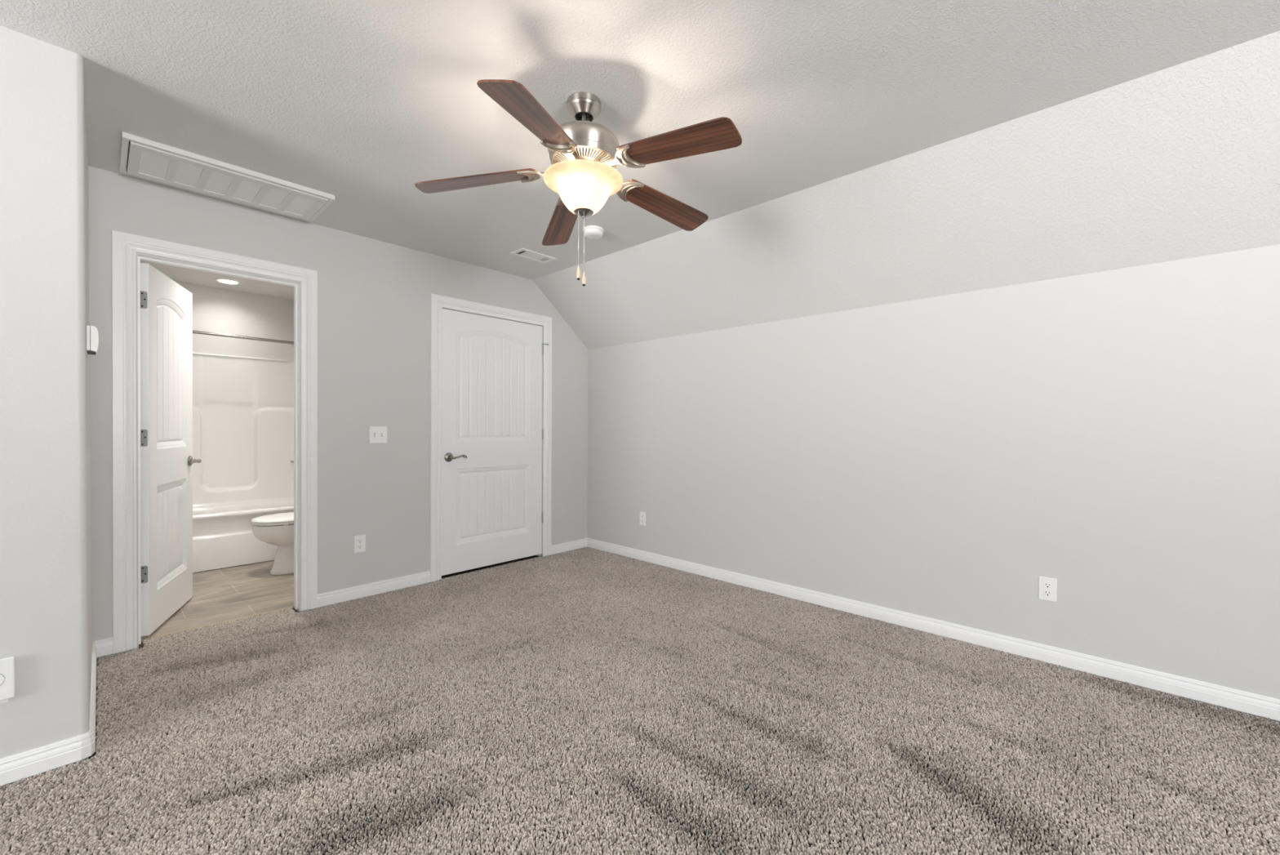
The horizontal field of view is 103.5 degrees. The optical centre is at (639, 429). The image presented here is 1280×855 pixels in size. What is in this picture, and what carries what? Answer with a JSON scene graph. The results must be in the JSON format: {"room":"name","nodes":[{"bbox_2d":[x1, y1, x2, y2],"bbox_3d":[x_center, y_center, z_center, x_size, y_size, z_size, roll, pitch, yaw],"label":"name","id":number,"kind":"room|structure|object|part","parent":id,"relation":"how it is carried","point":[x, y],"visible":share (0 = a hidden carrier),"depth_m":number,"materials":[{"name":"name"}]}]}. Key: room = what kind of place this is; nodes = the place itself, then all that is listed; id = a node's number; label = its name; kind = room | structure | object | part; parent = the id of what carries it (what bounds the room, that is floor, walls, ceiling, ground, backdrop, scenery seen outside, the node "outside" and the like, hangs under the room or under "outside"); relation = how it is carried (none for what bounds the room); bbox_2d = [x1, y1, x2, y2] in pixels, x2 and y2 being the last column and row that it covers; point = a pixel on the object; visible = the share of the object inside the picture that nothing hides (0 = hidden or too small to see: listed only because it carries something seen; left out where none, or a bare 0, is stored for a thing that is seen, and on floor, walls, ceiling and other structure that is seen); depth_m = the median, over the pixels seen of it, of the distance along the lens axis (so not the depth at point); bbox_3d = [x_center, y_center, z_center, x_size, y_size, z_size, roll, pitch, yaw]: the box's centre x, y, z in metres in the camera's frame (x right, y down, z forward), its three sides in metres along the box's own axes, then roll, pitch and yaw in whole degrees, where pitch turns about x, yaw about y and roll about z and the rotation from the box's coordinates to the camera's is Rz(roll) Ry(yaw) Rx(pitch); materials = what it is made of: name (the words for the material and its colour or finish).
{"room":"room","nodes":[
{"label":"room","id":0,"kind":"room"},
{"bbox_2d":[0,26,92,786],"bbox_3d":[-3.830,-0.050,0.468,1.076,2.559,4.487,1,1,43],"label":"wall","id":1,"kind":"structure","parent":0,"point":[46,608],"depth_m":1.67,"materials":[{"name":"white paint"}]},
{"bbox_2d":[0,655,15,703],"bbox_3d":[-2.055,0.800,1.578,0.018,0.145,0.124,1,1,43],"label":"wall outlet","id":2,"kind":"object","parent":1,"relation":"attached to","point":[7,689],"visible":1,"depth_m":1.61,"materials":[{"name":"white plastic"}]},
{"bbox_3d":[-2.053,0.810,1.589,0.005,0.124,0.078,1,1,43],"label":"plate","id":3,"kind":"part","parent":2,"relation":"part of","materials":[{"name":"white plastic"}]},
{"bbox_2d":[0,636,112,785],"bbox_3d":[-3.772,1.089,0.533,1.090,0.081,4.457,1,1,43],"label":"baseboard","id":4,"kind":"structure","parent":1,"relation":"attached to","point":[14,767],"depth_m":1.69,"materials":[{"name":"white paint"}]},
{"bbox_2d":[86,324,98,355],"bbox_3d":[-2.140,-0.348,1.964,0.116,0.100,0.042,1,1,43],"label":"thermostat","id":5,"kind":"object","parent":1,"relation":"attached to","point":[92,336],"visible":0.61,"depth_m":1.93,"materials":[{"name":"white plastic"}]},
{"bbox_3d":[-2.148,-0.351,1.956,0.116,0.094,0.021,1,1,43],"label":"plate","id":6,"kind":"part","parent":5,"relation":"part of","materials":[{"name":"white plastic"}]},
{"bbox_2d":[174,280,293,360],"bbox_3d":[-3.919,-0.123,4.706,0.120,2.650,1.540,1,1,43],"label":"wall","id":7,"kind":"structure","parent":0,"point":[215,309],"depth_m":4.76,"materials":[{"name":"white paint"}]},
{"bbox_2d":[88,165,587,658],"bbox_3d":[-1.766,-0.086,3.558,0.125,2.609,3.620,1,1,43],"label":"wall","id":8,"kind":"structure","parent":0,"point":[374,295],"depth_m":3.33,"materials":[{"name":"white paint"}]},
{"bbox_2d":[140,262,201,635],"bbox_3d":[-2.790,0.105,3.021,0.106,2.000,0.698,0,0,-27],"label":"door","id":9,"kind":"structure","parent":8,"relation":"in","point":[166,460],"depth_m":2.94,"materials":[{"name":"white paint"}]},
{"bbox_3d":[-2.879,0.204,3.247,0.061,0.069,0.160,0,0,-27],"label":"lever handle","id":10,"kind":"part","parent":9,"relation":"part of","materials":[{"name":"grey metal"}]},
{"bbox_2d":[111,230,317,653],"bbox_3d":[-2.380,0.063,2.888,0.144,2.115,0.889,1,1,43],"label":"door frame","id":11,"kind":"structure","parent":8,"relation":"attached to","point":[125,246],"depth_m":2.63,"materials":[{"name":"white paint"}]},
{"bbox_2d":[354,534,365,552],"bbox_3d":[-1.867,0.760,3.361,0.009,0.114,0.070,1,1,43],"label":"wall outlet","id":12,"kind":"object","parent":8,"relation":"attached to","point":[359,540],"visible":1,"depth_m":3.36,"materials":[{"name":"white plastic"}]},
{"bbox_2d":[357,543,362,549],"bbox_3d":[-1.865,0.779,3.359,0.003,0.034,0.029,1,1,43],"label":"receptacle","id":13,"kind":"object","parent":12,"relation":"attached to","point":[359,545],"depth_m":3.36,"materials":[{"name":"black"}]},
{"bbox_2d":[357,537,362,543],"bbox_3d":[-1.865,0.740,3.359,0.003,0.034,0.029,1,1,43],"label":"receptacle","id":14,"kind":"object","parent":12,"relation":"attached to","point":[359,540],"depth_m":3.36,"materials":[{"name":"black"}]},
{"bbox_2d":[317,570,431,607],"bbox_3d":[-1.790,1.079,3.443,0.014,0.081,0.724,1,1,43],"label":"baseboard","id":15,"kind":"structure","parent":8,"relation":"attached to","point":[337,596],"depth_m":3.41,"materials":[{"name":"white paint"}]},
{"bbox_2d":[368,426,386,443],"bbox_3d":[-1.782,0.035,3.437,0.019,0.114,0.114,1,1,43],"label":"light switch","id":16,"kind":"object","parent":8,"relation":"attached to","point":[377,434],"visible":1,"depth_m":3.44,"materials":[{"name":"white plastic"}]},
{"bbox_2d":[429,293,551,582],"bbox_3d":[-1.210,0.059,4.141,0.144,2.115,1.091,1,1,43],"label":"door frame","id":17,"kind":"structure","parent":8,"relation":"attached to","point":[437,302],"depth_m":3.79,"materials":[{"name":"white paint"}]},
{"bbox_2d":[441,308,548,575],"bbox_3d":[-1.148,0.093,4.114,0.096,2.000,0.957,1,1,43],"label":"door","id":18,"kind":"structure","parent":8,"relation":"in","point":[492,432],"depth_m":4.07,"materials":[{"name":"white paint"}]},
{"bbox_3d":[-1.394,0.208,3.826,0.061,0.069,0.160,1,1,43],"label":"lever handle","id":19,"kind":"part","parent":18,"relation":"part of","materials":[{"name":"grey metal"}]},
{"bbox_2d":[551,537,586,554],"bbox_3d":[-0.648,1.076,4.665,0.014,0.081,0.439,1,1,43],"label":"baseboard","id":20,"kind":"structure","parent":8,"relation":"attached to","point":[581,543],"depth_m":4.65,"materials":[{"name":"white paint"}]},
{"bbox_2d":[0,0,1279,299],"bbox_3d":[-1.796,-1.369,0.314,9.200,0.200,7.084,1,1,43],"label":"ceiling","id":21,"kind":"structure","parent":0,"point":[361,103],"depth_m":1.85,"materials":[{"name":"white paint"}]},
{"bbox_2d":[119,132,334,222],"bbox_3d":[-2.113,-1.271,2.620,0.446,0.030,0.816,1,1,43],"label":"ceiling vent","id":22,"kind":"object","parent":21,"relation":"in","point":[148,159],"visible":1,"depth_m":2.54,"materials":[{"name":"white metal"}]},
{"bbox_3d":[-2.316,-1.262,2.403,0.294,0.006,0.092,1,1,43],"label":"panel","id":23,"kind":"part","parent":22,"relation":"part of","materials":[{"name":"white"}]},
{"bbox_3d":[-2.233,-1.262,2.492,0.294,0.006,0.083,1,1,43],"label":"panel","id":24,"kind":"part","parent":22,"relation":"part of","materials":[{"name":"white"}]},
{"bbox_3d":[-2.153,-1.263,2.577,0.294,0.006,0.083,1,1,43],"label":"panel","id":25,"kind":"part","parent":22,"relation":"part of","materials":[{"name":"white"}]},
{"bbox_3d":[-2.074,-1.263,2.662,0.294,0.006,0.083,1,1,43],"label":"panel","id":26,"kind":"part","parent":22,"relation":"part of","materials":[{"name":"white"}]},
{"bbox_3d":[-1.994,-1.263,2.748,0.294,0.006,0.083,1,1,43],"label":"panel","id":27,"kind":"part","parent":22,"relation":"part of","materials":[{"name":"white"}]},
{"bbox_3d":[-1.911,-1.263,2.836,0.294,0.006,0.092,1,1,43],"label":"panel","id":28,"kind":"part","parent":22,"relation":"part of","materials":[{"name":"white metal"}]},
{"bbox_2d":[213,278,241,284],"bbox_3d":[-3.626,-1.344,4.436,0.186,0.091,0.186,1,1,43],"label":"recessed light","id":29,"kind":"object","parent":21,"relation":"in","point":[225,281],"visible":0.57,"depth_m":4.46,"materials":[{"name":"white glass"}]},
{"bbox_2d":[510,248,556,263],"bbox_3d":[-0.784,-1.283,3.730,0.157,0.009,0.307,1,1,43],"label":"ceiling vent","id":30,"kind":"object","parent":21,"relation":"in","point":[522,252],"visible":1,"depth_m":3.72,"materials":[{"name":"white metal"}]},
{"bbox_2d":[414,79,742,286],"bbox_3d":[-0.184,-0.915,1.967,1.219,0.717,1.218,1,1,43],"label":"ceiling fan","id":31,"kind":"object","parent":21,"relation":"hanging from","point":[584,155],"visible":1,"depth_m":1.87,"materials":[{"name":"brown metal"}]},
{"bbox_3d":[-0.627,-0.962,1.950,0.456,0.006,0.135,-9,12,-2],"label":"blade","id":32,"kind":"part","parent":31,"relation":"part of","materials":[{"name":"brown wood"}]},
{"bbox_3d":[-0.329,-0.968,1.571,0.135,0.006,0.456,10,11,14],"label":"blade","id":33,"kind":"part","parent":31,"relation":"part of","materials":[{"name":"brown wood"}]},
{"bbox_3d":[-0.359,-0.971,2.350,0.135,0.007,0.456,-14,-3,-21],"label":"blade","id":34,"kind":"part","parent":31,"relation":"part of","materials":[{"name":"brown wood"}]},
{"bbox_3d":[-0.250,-1.002,1.859,0.032,0.021,0.128,10,11,14],"label":"bracket arm","id":35,"kind":"part","parent":31,"relation":"part of","materials":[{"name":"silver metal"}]},
{"bbox_3d":[-0.237,-0.739,1.943,0.003,0.219,0.003,1,1,43],"label":"pull chain","id":36,"kind":"part","parent":31,"relation":"part of","materials":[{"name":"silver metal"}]},
{"bbox_3d":[-0.237,-0.607,1.944,0.018,0.052,0.018,1,1,43],"label":"pull knob","id":37,"kind":"part","parent":31,"relation":"part of","materials":[{"name":"beige wood"}]},
{"bbox_3d":[-0.219,-1.032,1.965,0.254,0.018,0.254,1,1,43],"label":"vent plate","id":38,"kind":"part","parent":31,"relation":"part of","materials":[{"name":"silver metal"}]},
{"bbox_3d":[-0.217,-0.586,1.952,0.018,0.052,0.018,1,1,43],"label":"pull knob","id":39,"kind":"part","parent":31,"relation":"part of","materials":[{"name":"beige wood"}]},
{"bbox_3d":[-0.219,-0.911,1.966,0.309,0.128,0.309,1,1,43],"label":"lamp shade","id":40,"kind":"part","parent":31,"relation":"part of","materials":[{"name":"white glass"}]},
{"bbox_3d":[-0.217,-0.726,1.951,0.003,0.236,0.003,1,1,43],"label":"pull chain","id":41,"kind":"part","parent":31,"relation":"part of","materials":[{"name":"silver metal"}]},
{"bbox_3d":[-0.127,-1.005,1.903,0.128,0.021,0.032,7,-6,33],"label":"bracket arm","id":42,"kind":"part","parent":31,"relation":"part of","materials":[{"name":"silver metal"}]},
{"bbox_3d":[0.104,-0.982,2.219,0.456,0.006,0.135,8,-17,-38],"label":"blade","id":43,"kind":"part","parent":31,"relation":"part of","materials":[{"name":"brown wood"}]},
{"bbox_3d":[0.123,-0.981,1.738,0.456,0.006,0.135,7,-6,33],"label":"blade","id":44,"kind":"part","parent":31,"relation":"part of","materials":[{"name":"brown wood"}]},
{"bbox_2d":[582,225,604,239],"bbox_3d":[-0.298,-1.258,3.230,0.132,0.049,0.132,1,1,43],"label":"smoke detector","id":45,"kind":"object","parent":21,"relation":"attached to","point":[592,232],"visible":0.98,"depth_m":3.19,"materials":[{"name":"white plastic"}]},
{"bbox_3d":[-0.298,-1.275,3.230,0.132,0.014,0.132,1,1,43],"label":"plate","id":46,"kind":"part","parent":45,"relation":"part of","materials":[{"name":"white plastic"}]},
{"bbox_2d":[2,555,1279,854],"bbox_3d":[-1.542,1.191,0.615,9.200,0.096,7.860,1,1,43],"label":"floor","id":47,"kind":"structure","parent":0,"point":[224,593],"depth_m":3.05,"materials":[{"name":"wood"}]},
{"bbox_2d":[141,606,293,642],"bbox_3d":[-2.434,1.126,2.941,0.030,0.011,0.683,1,1,43],"label":"threshold","id":48,"kind":"object","parent":47,"relation":"on","point":[284,608],"visible":0.46,"depth_m":2.92,"materials":[{"name":"beige wood"}]},
{"bbox_2d":[192,352,293,572],"bbox_3d":[-3.575,0.209,4.386,0.824,1.792,1.536,1,1,43],"label":"bathtub","id":49,"kind":"object","parent":47,"relation":"on","point":[243,406],"visible":0.48,"depth_m":4.69,"materials":[{"name":"white plastic"}]},
{"bbox_2d":[192,498,293,572],"bbox_3d":[-3.576,0.884,4.388,0.820,0.442,1.536,1,1,43],"label":"tub basin","id":50,"kind":"object","parent":49,"relation":"in","point":[223,535],"depth_m":4.12,"materials":[{"name":"white ceramic"}]},
{"bbox_2d":[250,511,293,574],"bbox_3d":[-2.689,0.729,4.084,0.450,0.769,0.738,1,1,43],"label":"toilet","id":51,"kind":"object","parent":47,"relation":"on","point":[277,529],"visible":0.38,"depth_m":3.85,"materials":[{"name":"white ceramic"}]},
{"bbox_3d":[-2.775,0.684,3.991,0.376,0.028,0.486,1,1,43],"label":"lid","id":52,"kind":"part","parent":51,"relation":"part of","materials":[{"name":"white plastic"}]},
{"bbox_3d":[-2.778,0.713,3.989,0.372,0.024,0.474,1,1,43],"label":"seat","id":53,"kind":"part","parent":51,"relation":"part of","materials":[{"name":"white plastic"}]},
{"bbox_2d":[0,546,1279,854],"bbox_3d":[-0.332,1.141,1.715,4.720,0.021,4.301,1,1,43],"label":"carpet","id":54,"kind":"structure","parent":47,"relation":"on","point":[491,600],"depth_m":1.84,"materials":[{"name":"beige carpet"}]},
{"bbox_2d":[533,31,1279,349],"bbox_3d":[1.739,-1.063,2.377,6.845,0.649,0.756,1,1,43],"label":"ceiling","id":55,"kind":"structure","parent":0,"point":[1181,161],"depth_m":2.35,"materials":[{"name":"white paint"}]},
{"bbox_2d":[587,244,1279,722],"bbox_3d":[1.945,0.236,2.623,6.820,2.010,0.120,1,1,43],"label":"wall","id":56,"kind":"structure","parent":0,"point":[1113,436],"depth_m":2.60,"materials":[{"name":"white paint"}]},
{"bbox_2d":[640,511,645,525],"bbox_3d":[0.022,0.762,4.332,0.070,0.114,0.009,1,1,43],"label":"wall outlet","id":57,"kind":"object","parent":56,"relation":"attached to","point":[642,514],"visible":1,"depth_m":4.33,"materials":[{"name":"white plastic"}]},
{"bbox_2d":[586,537,1279,720],"bbox_3d":[1.903,1.100,2.573,6.600,0.081,0.014,1,1,43],"label":"baseboard","id":58,"kind":"structure","parent":56,"relation":"attached to","point":[1262,705],"depth_m":2.60,"materials":[{"name":"white paint"}]},
{"bbox_2d":[1038,575,1057,601],"bbox_3d":[2.006,0.783,2.480,0.070,0.114,0.009,1,1,43],"label":"wall outlet","id":59,"kind":"object","parent":56,"relation":"attached to","point":[1047,586],"visible":1,"depth_m":2.48,"materials":[{"name":"white plastic"}]},
{"bbox_2d":[1044,589,1051,596],"bbox_3d":[2.004,0.803,2.478,0.029,0.034,0.003,1,1,43],"label":"receptacle","id":60,"kind":"object","parent":59,"relation":"attached to","point":[1047,593],"depth_m":2.48,"materials":[{"name":"white plastic"}]},
{"bbox_2d":[1044,581,1051,588],"bbox_3d":[2.004,0.764,2.478,0.029,0.034,0.003,1,1,43],"label":"receptacle","id":61,"kind":"object","parent":59,"relation":"attached to","point":[1047,584],"depth_m":2.48,"materials":[{"name":"white plastic"}]},
{"bbox_3d":[-2.536,-0.116,4.550,2.355,2.650,0.120,1,1,43],"label":"wall","id":62,"kind":"structure","parent":0,"visible":0},
{"bbox_2d":[192,329,293,344],"bbox_3d":[-3.306,-0.762,4.132,0.056,0.068,1.538,1,1,43],"label":"shower rod","id":63,"kind":"object","parent":62,"relation":"attached to","point":[193,331],"visible":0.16,"depth_m":4.15,"materials":[{"name":"grey metal"}]}
]}

